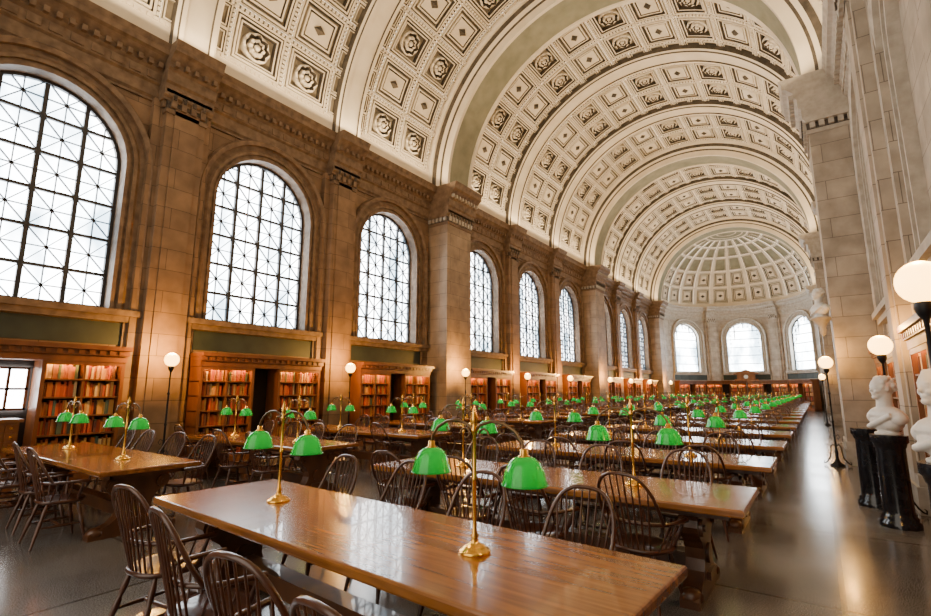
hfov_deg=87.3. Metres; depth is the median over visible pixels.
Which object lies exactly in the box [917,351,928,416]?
books
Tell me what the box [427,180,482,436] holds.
pier
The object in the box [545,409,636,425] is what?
table
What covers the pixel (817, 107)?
pier
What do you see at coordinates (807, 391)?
books
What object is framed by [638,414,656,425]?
chair
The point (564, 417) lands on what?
table
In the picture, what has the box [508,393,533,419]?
desk lamp
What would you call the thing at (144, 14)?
coffered ceiling
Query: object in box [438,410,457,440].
chair
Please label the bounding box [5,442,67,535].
chair
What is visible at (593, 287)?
pier
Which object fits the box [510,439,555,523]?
chair
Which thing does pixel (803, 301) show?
trim
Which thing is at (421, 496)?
chair
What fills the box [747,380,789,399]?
bookcase
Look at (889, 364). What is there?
bookcase
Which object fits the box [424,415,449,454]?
chair
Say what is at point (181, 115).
pilaster
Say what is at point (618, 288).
pilaster
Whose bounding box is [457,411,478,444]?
chair
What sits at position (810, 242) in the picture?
pier
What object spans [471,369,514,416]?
bookcase
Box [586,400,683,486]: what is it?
desk lamp
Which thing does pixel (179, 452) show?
chair
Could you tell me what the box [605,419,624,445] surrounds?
chair
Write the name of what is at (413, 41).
coffered ceiling
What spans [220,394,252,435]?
desk lamp
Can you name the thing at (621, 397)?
desk lamp
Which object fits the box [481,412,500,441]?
chair
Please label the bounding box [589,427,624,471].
chair
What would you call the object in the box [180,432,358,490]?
table
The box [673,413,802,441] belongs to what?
table
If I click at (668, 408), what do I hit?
table
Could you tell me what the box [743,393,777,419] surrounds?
desk lamp
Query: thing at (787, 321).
wall
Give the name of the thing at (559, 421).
chair
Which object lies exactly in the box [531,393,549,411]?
desk lamp
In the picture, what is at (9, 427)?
cabinet
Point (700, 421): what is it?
chair
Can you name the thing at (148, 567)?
chair
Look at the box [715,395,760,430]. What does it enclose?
desk lamp
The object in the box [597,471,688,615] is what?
chair
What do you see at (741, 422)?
chair
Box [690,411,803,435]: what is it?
table
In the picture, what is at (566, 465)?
chair
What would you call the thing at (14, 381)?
window
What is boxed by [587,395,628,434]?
desk lamp
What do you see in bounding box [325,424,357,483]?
chair
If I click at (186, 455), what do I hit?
chair
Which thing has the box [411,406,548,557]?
desk lamp
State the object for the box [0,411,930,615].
floor
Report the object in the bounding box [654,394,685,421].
desk lamp
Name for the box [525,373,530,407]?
floor lamp
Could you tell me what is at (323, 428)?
chair
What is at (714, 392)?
desk lamp
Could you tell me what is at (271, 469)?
chair
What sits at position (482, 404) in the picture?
desk lamp
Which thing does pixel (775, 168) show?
rib
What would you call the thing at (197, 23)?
rib
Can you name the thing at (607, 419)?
chair
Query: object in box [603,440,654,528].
chair
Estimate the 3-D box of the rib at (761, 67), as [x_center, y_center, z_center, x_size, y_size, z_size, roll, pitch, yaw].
[7.222,-7.450,20.412,12.520,6.260,1.000,-7,-12,35]
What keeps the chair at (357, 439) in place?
on the floor
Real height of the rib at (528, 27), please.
6.260 m
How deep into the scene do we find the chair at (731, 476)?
5.40 m
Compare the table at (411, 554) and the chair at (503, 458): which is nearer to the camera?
the table at (411, 554)
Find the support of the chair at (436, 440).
on the floor
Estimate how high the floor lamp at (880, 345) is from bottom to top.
2.335 m
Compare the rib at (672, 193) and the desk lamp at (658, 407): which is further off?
the rib at (672, 193)
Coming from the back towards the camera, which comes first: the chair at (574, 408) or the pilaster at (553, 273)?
the pilaster at (553, 273)
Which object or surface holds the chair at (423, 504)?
on the floor
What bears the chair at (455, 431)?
on the floor
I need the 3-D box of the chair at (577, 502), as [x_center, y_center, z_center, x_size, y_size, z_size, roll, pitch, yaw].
[1.404,1.987,5.185,0.609,1.006,0.548,-6,-11,31]
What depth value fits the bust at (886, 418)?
5.96 m
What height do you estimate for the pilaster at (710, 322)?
9.200 m
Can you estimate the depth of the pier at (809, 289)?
35.17 m
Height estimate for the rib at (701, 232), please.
6.260 m
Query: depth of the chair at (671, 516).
4.92 m
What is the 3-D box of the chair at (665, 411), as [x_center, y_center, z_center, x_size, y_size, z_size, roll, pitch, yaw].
[5.728,3.434,13.798,0.609,1.006,0.548,-7,-12,37]
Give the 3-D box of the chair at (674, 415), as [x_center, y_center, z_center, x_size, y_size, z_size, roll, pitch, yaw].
[4.960,3.034,11.415,0.609,1.006,0.548,-6,-11,30]
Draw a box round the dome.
[662,232,812,306]
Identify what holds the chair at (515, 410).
on the floor
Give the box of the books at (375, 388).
[360,375,425,439]
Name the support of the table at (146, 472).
on the floor
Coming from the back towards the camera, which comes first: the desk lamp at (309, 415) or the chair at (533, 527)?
the desk lamp at (309, 415)
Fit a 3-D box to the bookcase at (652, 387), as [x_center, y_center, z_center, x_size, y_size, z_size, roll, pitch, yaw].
[14.999,7.050,39.600,0.660,2.420,3.300,-7,-12,35]
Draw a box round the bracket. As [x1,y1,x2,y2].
[810,316,830,336]
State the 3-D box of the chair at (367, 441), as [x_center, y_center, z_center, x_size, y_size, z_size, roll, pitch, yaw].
[-2.060,3.000,11.217,0.609,1.006,0.548,-9,-13,43]
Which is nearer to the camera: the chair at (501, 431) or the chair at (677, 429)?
the chair at (677, 429)
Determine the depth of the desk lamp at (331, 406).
11.14 m
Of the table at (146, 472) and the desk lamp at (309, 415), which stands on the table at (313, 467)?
the desk lamp at (309, 415)
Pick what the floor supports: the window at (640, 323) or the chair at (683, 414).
the chair at (683, 414)
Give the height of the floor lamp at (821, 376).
2.335 m
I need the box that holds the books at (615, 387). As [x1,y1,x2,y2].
[608,383,619,404]
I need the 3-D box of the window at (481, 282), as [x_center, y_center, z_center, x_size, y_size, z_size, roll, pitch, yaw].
[0.426,-0.298,21.233,0.140,4.436,2.720,-7,-12,35]
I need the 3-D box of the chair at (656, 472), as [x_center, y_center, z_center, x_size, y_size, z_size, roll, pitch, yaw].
[2.795,2.306,7.087,0.609,1.006,0.548,-7,-12,35]
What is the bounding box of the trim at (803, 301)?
[664,291,812,320]
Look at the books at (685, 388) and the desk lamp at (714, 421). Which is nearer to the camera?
the desk lamp at (714, 421)
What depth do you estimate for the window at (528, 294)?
25.23 m
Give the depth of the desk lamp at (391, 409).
10.06 m
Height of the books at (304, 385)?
1.950 m
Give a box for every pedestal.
[850,427,881,508]
[869,433,923,531]
[916,460,930,507]
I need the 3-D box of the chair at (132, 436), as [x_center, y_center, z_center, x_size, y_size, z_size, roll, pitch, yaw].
[-5.601,2.414,7.725,0.609,1.006,0.548,-8,-12,38]
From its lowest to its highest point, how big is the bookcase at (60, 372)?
2.420 m
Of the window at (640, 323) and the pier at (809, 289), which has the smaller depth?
the pier at (809, 289)
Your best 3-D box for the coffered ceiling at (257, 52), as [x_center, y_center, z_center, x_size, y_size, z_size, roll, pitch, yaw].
[-0.084,-9.206,10.329,12.629,6.380,4.000,-7,-12,35]
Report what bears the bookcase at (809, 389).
on the floor
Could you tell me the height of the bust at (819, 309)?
0.719 m
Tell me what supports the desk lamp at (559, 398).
on the table at (561, 410)
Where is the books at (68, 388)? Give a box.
[35,364,116,471]
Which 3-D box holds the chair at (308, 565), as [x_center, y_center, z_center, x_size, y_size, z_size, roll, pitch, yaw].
[-1.275,1.843,4.330,0.609,1.006,0.548,-8,-13,40]
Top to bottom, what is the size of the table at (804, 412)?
0.760 m
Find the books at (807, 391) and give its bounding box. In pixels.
[791,384,814,408]
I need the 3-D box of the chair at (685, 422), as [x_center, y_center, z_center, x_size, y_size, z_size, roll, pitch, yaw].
[4.206,2.629,9.007,0.609,1.006,0.548,-5,-11,27]
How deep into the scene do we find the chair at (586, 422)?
17.21 m
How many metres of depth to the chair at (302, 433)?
10.57 m
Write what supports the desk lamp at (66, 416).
on the table at (146, 472)
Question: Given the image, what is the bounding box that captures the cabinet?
[0,418,23,496]
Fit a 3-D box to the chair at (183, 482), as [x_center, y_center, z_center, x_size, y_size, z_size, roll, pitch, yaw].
[-3.600,2.178,6.324,0.609,1.006,0.548,-6,-11,32]
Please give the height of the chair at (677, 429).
1.006 m
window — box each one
[0,71,119,306]
[0,366,30,410]
[206,163,302,329]
[357,214,409,342]
[471,251,492,351]
[519,272,539,357]
[560,288,574,361]
[620,311,628,367]
[639,319,645,369]
[675,324,698,371]
[727,323,763,371]
[792,316,815,369]
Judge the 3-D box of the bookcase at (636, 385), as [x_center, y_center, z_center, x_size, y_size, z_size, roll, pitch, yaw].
[12.297,6.422,35.867,0.660,2.420,3.300,-7,-12,35]
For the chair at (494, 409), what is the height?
1.006 m
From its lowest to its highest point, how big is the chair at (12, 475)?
1.006 m
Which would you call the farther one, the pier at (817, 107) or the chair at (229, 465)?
the pier at (817, 107)
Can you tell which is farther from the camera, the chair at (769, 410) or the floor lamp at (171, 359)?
the chair at (769, 410)
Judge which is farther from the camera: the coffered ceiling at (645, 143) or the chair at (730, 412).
the coffered ceiling at (645, 143)
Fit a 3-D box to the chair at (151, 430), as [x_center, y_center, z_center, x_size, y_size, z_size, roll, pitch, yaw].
[-4.975,2.328,7.213,0.609,1.006,0.548,-6,-11,32]
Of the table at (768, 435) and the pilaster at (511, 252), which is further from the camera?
the pilaster at (511, 252)
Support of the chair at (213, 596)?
on the floor
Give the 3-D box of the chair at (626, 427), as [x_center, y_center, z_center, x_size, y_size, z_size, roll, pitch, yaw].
[2.820,2.519,8.352,0.609,1.006,0.548,-6,-11,33]
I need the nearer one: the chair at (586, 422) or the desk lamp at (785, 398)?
the chair at (586, 422)
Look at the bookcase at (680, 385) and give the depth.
43.09 m
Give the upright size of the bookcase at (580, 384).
2.420 m
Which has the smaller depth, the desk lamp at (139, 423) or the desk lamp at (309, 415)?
the desk lamp at (139, 423)
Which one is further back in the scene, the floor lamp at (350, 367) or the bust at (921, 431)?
the floor lamp at (350, 367)
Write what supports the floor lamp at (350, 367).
on the floor
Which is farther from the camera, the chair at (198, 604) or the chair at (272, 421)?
the chair at (272, 421)
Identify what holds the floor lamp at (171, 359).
on the floor
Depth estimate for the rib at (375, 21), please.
15.04 m
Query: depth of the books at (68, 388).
8.98 m
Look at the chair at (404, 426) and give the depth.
12.11 m
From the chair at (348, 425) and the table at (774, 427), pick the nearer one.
the chair at (348, 425)
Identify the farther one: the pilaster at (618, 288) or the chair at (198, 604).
the pilaster at (618, 288)
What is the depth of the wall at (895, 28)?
6.60 m
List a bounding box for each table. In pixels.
[2,442,201,542]
[153,479,687,615]
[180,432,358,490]
[295,425,451,461]
[370,457,758,611]
[379,420,513,459]
[433,416,557,441]
[478,413,590,441]
[485,440,777,533]
[514,411,615,429]
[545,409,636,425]
[554,431,786,496]
[569,407,649,422]
[588,406,666,419]
[604,405,677,416]
[604,424,792,474]
[618,404,682,414]
[632,420,796,459]
[643,403,695,412]
[669,416,799,449]
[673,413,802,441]
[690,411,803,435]
[704,409,805,431]
[726,405,808,421]
[727,408,806,427]
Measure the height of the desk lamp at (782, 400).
0.760 m
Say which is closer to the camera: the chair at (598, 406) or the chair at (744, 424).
the chair at (744, 424)
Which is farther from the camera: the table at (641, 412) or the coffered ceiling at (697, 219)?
the coffered ceiling at (697, 219)
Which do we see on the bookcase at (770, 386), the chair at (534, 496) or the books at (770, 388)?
the books at (770, 388)
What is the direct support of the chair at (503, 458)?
on the floor
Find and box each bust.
[810,288,829,316]
[867,375,908,435]
[911,368,930,462]
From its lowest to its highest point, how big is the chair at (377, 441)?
1.006 m
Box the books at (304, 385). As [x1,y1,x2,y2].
[197,370,314,453]
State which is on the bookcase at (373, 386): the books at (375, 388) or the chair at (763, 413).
the books at (375, 388)
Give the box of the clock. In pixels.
[734,369,757,380]
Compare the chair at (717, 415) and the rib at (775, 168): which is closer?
the chair at (717, 415)
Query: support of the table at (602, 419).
on the floor
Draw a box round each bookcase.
[0,339,133,485]
[182,352,325,462]
[349,362,433,445]
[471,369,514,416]
[520,372,559,410]
[562,375,592,407]
[608,377,622,404]
[623,378,642,403]
[642,379,658,401]
[674,380,706,400]
[705,381,747,406]
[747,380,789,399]
[786,379,821,411]
[868,337,907,459]
[896,313,930,459]
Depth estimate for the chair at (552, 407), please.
17.03 m
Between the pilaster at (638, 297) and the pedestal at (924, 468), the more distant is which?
the pilaster at (638, 297)
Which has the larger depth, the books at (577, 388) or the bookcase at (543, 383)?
the books at (577, 388)
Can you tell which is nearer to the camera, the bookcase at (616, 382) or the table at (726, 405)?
the table at (726, 405)
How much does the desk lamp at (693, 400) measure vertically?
0.760 m
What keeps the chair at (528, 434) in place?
on the floor
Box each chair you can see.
[0,457,29,507]
[0,457,38,518]
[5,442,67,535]
[18,447,89,550]
[85,430,136,489]
[101,429,155,491]
[109,484,217,615]
[148,506,267,615]
[152,431,185,497]
[157,435,215,517]
[173,424,210,480]
[203,550,288,615]
[211,429,253,487]
[240,420,274,464]
[245,431,288,482]
[266,421,301,479]
[281,454,357,575]
[287,423,324,471]
[289,595,341,615]
[291,418,320,464]
[314,419,345,469]
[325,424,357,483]
[343,460,426,604]
[344,415,369,450]
[360,416,389,460]
[369,422,404,475]
[371,450,435,510]
[374,414,399,450]
[390,417,415,455]
[399,414,425,454]
[417,470,506,615]
[420,411,432,420]
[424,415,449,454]
[424,418,439,446]
[436,455,501,524]
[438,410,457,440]
[438,412,451,449]
[450,417,476,459]
[453,436,498,513]
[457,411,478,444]
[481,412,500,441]
[489,409,502,417]
[492,413,505,453]
[495,433,542,497]
[498,464,579,539]
[501,408,518,433]
[504,410,523,441]
[506,413,530,441]
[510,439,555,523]
[522,409,532,436]
[529,410,547,439]
[538,406,552,428]
[541,484,615,550]
[542,407,558,435]
[544,425,576,468]
[544,437,594,519]
[548,410,566,441]
[558,407,568,429]
[565,408,581,429]
[568,424,602,470]
[574,444,622,533]
[577,407,595,430]
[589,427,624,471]
[592,406,606,424]
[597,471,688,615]
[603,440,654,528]
[605,405,619,424]
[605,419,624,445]
[613,418,635,433]
[613,426,650,476]
[636,420,660,448]
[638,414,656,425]
[639,430,676,478]
[652,422,680,449]
[659,448,717,558]
[660,428,699,480]
[664,411,677,420]
[669,415,686,426]
[675,414,696,427]
[677,444,734,541]
[679,422,706,451]
[689,420,715,437]
[701,432,740,482]
[716,430,759,500]
[717,415,730,428]
[722,412,740,422]
[731,423,761,453]
[734,422,765,476]
[746,416,770,430]
[756,413,776,423]
[758,412,778,423]
[764,410,782,418]
[773,407,792,436]
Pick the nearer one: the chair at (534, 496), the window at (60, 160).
the chair at (534, 496)
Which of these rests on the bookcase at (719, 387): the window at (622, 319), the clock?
the clock
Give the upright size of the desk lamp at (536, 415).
0.760 m
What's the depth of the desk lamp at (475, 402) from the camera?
15.11 m
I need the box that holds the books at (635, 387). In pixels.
[628,384,639,399]
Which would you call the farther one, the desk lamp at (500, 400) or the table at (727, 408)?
the table at (727, 408)
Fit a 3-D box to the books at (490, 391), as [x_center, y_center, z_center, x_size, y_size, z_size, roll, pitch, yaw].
[0.876,3.886,20.201,0.310,1.950,3.055,-7,-12,35]
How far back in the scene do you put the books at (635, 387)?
36.12 m
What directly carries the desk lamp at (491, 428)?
on the table at (703, 503)
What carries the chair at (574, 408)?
on the floor
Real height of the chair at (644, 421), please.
1.006 m
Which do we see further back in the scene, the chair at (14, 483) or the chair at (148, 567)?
the chair at (14, 483)
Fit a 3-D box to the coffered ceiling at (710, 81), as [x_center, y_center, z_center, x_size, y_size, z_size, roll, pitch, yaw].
[8.573,-7.196,22.288,12.629,6.380,4.000,-7,-12,35]
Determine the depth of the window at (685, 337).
45.06 m
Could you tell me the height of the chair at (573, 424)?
1.006 m
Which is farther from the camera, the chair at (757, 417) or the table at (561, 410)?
the table at (561, 410)
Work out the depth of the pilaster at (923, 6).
3.77 m
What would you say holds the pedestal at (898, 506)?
on the floor
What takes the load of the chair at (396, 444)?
on the floor
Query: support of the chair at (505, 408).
on the floor
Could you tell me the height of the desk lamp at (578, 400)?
0.760 m
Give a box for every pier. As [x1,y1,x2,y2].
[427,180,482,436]
[581,264,610,405]
[648,300,668,400]
[777,69,883,465]
[798,231,842,425]
[805,285,830,412]
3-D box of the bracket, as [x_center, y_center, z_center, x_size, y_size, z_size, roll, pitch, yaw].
[8.487,0.453,11.596,0.440,0.450,0.440,-7,-12,35]
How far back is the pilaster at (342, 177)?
14.36 m
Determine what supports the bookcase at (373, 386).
on the floor
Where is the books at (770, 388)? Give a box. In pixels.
[749,384,787,398]
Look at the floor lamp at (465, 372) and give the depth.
17.14 m
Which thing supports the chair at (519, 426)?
on the floor
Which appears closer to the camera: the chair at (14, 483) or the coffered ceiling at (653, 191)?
the chair at (14, 483)
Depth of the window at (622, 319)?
37.51 m
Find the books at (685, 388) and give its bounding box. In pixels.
[680,385,704,400]
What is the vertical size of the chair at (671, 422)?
1.006 m
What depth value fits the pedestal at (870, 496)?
6.84 m
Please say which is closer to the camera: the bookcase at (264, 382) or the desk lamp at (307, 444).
the desk lamp at (307, 444)
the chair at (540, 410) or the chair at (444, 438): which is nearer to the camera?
the chair at (444, 438)
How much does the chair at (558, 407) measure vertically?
1.006 m
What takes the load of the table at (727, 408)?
on the floor
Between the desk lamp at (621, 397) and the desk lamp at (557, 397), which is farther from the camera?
the desk lamp at (621, 397)
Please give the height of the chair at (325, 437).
1.006 m
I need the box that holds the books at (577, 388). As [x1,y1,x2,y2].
[569,382,588,407]
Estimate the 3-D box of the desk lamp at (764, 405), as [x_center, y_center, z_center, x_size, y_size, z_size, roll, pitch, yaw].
[7.098,2.509,12.157,0.878,0.760,0.238,-6,-11,32]
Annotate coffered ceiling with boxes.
[90,0,174,42]
[215,0,367,129]
[360,0,821,180]
[471,0,795,222]
[519,63,798,245]
[560,115,813,262]
[603,165,787,278]
[620,185,808,289]
[639,206,800,298]
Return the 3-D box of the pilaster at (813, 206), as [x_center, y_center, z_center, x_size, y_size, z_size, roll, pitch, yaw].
[14.799,0.223,19.432,0.820,9.200,1.240,-7,-12,35]
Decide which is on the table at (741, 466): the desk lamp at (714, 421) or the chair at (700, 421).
the desk lamp at (714, 421)
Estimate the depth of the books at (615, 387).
32.47 m
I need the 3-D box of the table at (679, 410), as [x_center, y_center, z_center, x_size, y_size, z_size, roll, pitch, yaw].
[10.976,6.033,28.541,3.740,0.760,1.040,-7,-12,35]
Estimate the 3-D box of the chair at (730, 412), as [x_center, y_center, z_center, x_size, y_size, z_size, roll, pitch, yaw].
[6.986,3.275,12.852,0.609,1.006,0.548,-7,-12,37]
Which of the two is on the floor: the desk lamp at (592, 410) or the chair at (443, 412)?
the chair at (443, 412)
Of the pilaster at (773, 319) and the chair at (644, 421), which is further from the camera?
the pilaster at (773, 319)
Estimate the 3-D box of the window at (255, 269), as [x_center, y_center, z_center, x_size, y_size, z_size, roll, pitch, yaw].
[-5.529,-1.680,13.005,0.140,4.436,2.720,-7,-12,35]
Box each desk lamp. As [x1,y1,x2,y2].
[55,396,89,448]
[103,397,150,459]
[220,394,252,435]
[243,400,322,503]
[286,395,316,441]
[327,394,354,427]
[386,394,418,431]
[400,394,426,421]
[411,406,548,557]
[431,398,497,466]
[455,394,478,417]
[456,394,486,424]
[497,394,518,413]
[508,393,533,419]
[529,396,582,446]
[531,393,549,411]
[546,392,569,415]
[558,392,575,409]
[575,393,597,412]
[580,392,596,407]
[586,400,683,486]
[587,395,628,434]
[600,392,620,410]
[620,392,638,400]
[626,394,664,426]
[653,396,725,456]
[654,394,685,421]
[674,394,703,417]
[690,393,715,414]
[691,396,747,440]
[704,392,726,407]
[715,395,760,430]
[731,395,770,424]
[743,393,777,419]
[752,393,782,415]
[760,393,785,412]
[765,393,789,410]
[770,393,791,400]
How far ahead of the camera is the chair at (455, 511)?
4.54 m
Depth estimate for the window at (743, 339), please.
44.26 m
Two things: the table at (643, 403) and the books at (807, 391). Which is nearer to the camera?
the table at (643, 403)
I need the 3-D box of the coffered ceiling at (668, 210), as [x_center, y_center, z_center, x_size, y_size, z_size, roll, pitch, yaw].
[17.229,-5.186,34.248,12.629,6.380,4.000,-7,-12,35]
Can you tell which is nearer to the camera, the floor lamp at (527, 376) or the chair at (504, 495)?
the chair at (504, 495)
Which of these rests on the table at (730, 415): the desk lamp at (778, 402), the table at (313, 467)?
the desk lamp at (778, 402)
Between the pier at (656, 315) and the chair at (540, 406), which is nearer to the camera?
the chair at (540, 406)
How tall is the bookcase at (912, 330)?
2.420 m
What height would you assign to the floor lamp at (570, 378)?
2.335 m
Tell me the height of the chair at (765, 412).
1.006 m
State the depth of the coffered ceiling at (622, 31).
19.90 m
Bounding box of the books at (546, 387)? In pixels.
[528,380,553,410]
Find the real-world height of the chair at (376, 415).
1.006 m
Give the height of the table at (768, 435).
0.760 m
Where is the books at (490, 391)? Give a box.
[471,378,507,416]
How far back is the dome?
43.84 m
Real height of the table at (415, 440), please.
0.760 m
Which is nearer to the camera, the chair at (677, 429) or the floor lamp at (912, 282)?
the floor lamp at (912, 282)
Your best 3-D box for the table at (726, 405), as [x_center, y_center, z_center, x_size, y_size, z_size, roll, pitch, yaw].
[16.073,5.613,26.044,3.740,0.760,1.040,-7,-12,35]
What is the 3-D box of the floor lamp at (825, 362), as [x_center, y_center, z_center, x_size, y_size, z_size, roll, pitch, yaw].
[7.891,2.207,10.527,0.503,2.335,0.443,-7,-12,35]
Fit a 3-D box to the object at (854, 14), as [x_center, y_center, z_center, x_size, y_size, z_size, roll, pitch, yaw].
[6.142,-1.787,7.472,0.820,9.200,1.240,-7,-12,35]
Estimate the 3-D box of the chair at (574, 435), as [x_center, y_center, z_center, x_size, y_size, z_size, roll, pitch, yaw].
[1.556,2.464,8.027,0.609,1.006,0.548,-5,-11,26]
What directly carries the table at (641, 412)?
on the floor
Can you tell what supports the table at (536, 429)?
on the floor
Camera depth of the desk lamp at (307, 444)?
3.75 m
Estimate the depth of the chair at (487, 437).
6.28 m
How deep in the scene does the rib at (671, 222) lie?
36.98 m
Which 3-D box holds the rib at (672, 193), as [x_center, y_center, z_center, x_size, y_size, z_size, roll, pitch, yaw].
[15.879,-5.441,32.372,12.520,6.260,1.000,-7,-12,35]
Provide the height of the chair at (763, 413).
1.006 m
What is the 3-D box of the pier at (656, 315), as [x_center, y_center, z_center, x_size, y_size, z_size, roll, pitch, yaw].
[16.918,4.049,42.203,1.400,9.200,1.740,-7,-12,35]
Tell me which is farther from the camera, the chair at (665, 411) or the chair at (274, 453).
the chair at (665, 411)
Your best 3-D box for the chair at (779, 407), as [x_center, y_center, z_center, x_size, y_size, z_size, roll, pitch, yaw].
[11.077,3.978,17.033,0.609,1.006,0.548,-7,-12,37]
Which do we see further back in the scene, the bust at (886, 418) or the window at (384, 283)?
the window at (384, 283)
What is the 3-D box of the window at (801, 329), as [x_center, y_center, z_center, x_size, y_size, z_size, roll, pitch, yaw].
[27.696,2.809,39.721,0.314,4.436,2.869,0,-10,0]
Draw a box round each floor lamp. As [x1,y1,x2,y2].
[156,353,179,472]
[344,363,357,448]
[462,369,468,432]
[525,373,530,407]
[568,376,572,393]
[818,356,851,466]
[818,374,830,425]
[867,335,927,516]
[894,261,930,366]
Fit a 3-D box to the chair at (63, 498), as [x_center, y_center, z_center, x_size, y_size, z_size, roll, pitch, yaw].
[-4.448,2.003,5.281,0.609,1.006,0.548,-7,-12,37]
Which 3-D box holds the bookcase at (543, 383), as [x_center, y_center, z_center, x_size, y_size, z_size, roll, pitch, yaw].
[3.640,4.413,23.908,0.660,2.420,3.300,-7,-12,35]
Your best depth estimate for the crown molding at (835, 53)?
10.39 m
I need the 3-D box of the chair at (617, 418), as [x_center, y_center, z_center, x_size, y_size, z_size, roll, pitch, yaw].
[3.544,2.923,10.758,0.609,1.006,0.548,-5,-11,30]
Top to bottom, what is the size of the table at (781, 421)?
0.760 m
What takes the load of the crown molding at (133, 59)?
attached to the wall at (126, 114)
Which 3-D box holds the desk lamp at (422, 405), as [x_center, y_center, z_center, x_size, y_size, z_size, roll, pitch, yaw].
[-1.405,2.680,13.175,0.878,0.760,0.238,-6,-11,33]
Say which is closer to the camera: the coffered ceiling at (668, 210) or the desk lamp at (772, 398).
the desk lamp at (772, 398)
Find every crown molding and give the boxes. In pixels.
[0,0,652,315]
[822,0,849,102]
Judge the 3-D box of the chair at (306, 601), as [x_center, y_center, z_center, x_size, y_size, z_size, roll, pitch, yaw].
[-0.253,1.370,1.513,0.609,1.006,0.548,-8,-13,41]
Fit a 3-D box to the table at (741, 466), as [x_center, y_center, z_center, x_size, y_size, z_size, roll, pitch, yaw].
[2.130,2.376,6.780,3.740,0.760,1.040,-7,-12,35]
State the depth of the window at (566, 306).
29.05 m
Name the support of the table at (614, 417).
on the floor
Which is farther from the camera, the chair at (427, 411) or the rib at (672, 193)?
the rib at (672, 193)
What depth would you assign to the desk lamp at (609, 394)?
20.13 m
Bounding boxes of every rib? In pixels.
[169,0,225,57]
[332,0,404,137]
[428,0,821,188]
[505,43,792,224]
[549,100,809,247]
[581,139,818,265]
[612,176,805,281]
[632,199,808,291]
[648,217,815,300]
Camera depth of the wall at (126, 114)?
11.96 m
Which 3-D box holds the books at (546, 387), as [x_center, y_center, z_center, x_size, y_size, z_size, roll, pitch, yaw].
[3.578,4.513,23.933,0.310,1.950,3.055,-7,-12,35]
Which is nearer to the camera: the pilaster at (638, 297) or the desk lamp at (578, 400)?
the desk lamp at (578, 400)
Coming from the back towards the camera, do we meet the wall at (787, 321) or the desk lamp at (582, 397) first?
the wall at (787, 321)
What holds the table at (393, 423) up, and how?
on the floor
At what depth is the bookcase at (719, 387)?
43.57 m
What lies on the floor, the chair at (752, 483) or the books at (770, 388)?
the chair at (752, 483)
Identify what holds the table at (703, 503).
on the floor
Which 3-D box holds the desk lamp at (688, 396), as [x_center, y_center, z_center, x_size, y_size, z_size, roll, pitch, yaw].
[6.946,3.016,15.172,0.878,0.760,0.238,-6,-11,33]
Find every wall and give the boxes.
[0,34,653,440]
[663,309,826,410]
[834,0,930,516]
[848,0,930,336]
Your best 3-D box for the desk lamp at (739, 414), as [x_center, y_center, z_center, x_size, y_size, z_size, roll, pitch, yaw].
[4.309,1.862,8.304,0.878,0.760,0.238,-6,-11,33]
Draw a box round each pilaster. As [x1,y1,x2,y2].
[116,38,225,456]
[314,130,370,440]
[501,224,526,411]
[545,248,566,408]
[610,281,625,401]
[630,292,643,402]
[704,306,721,380]
[762,301,786,379]
[811,201,816,215]
[916,0,930,84]
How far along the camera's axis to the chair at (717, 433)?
6.89 m
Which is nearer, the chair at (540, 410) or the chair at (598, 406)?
the chair at (540, 410)
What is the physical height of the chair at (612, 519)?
1.006 m
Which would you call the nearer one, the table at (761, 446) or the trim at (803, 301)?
the table at (761, 446)

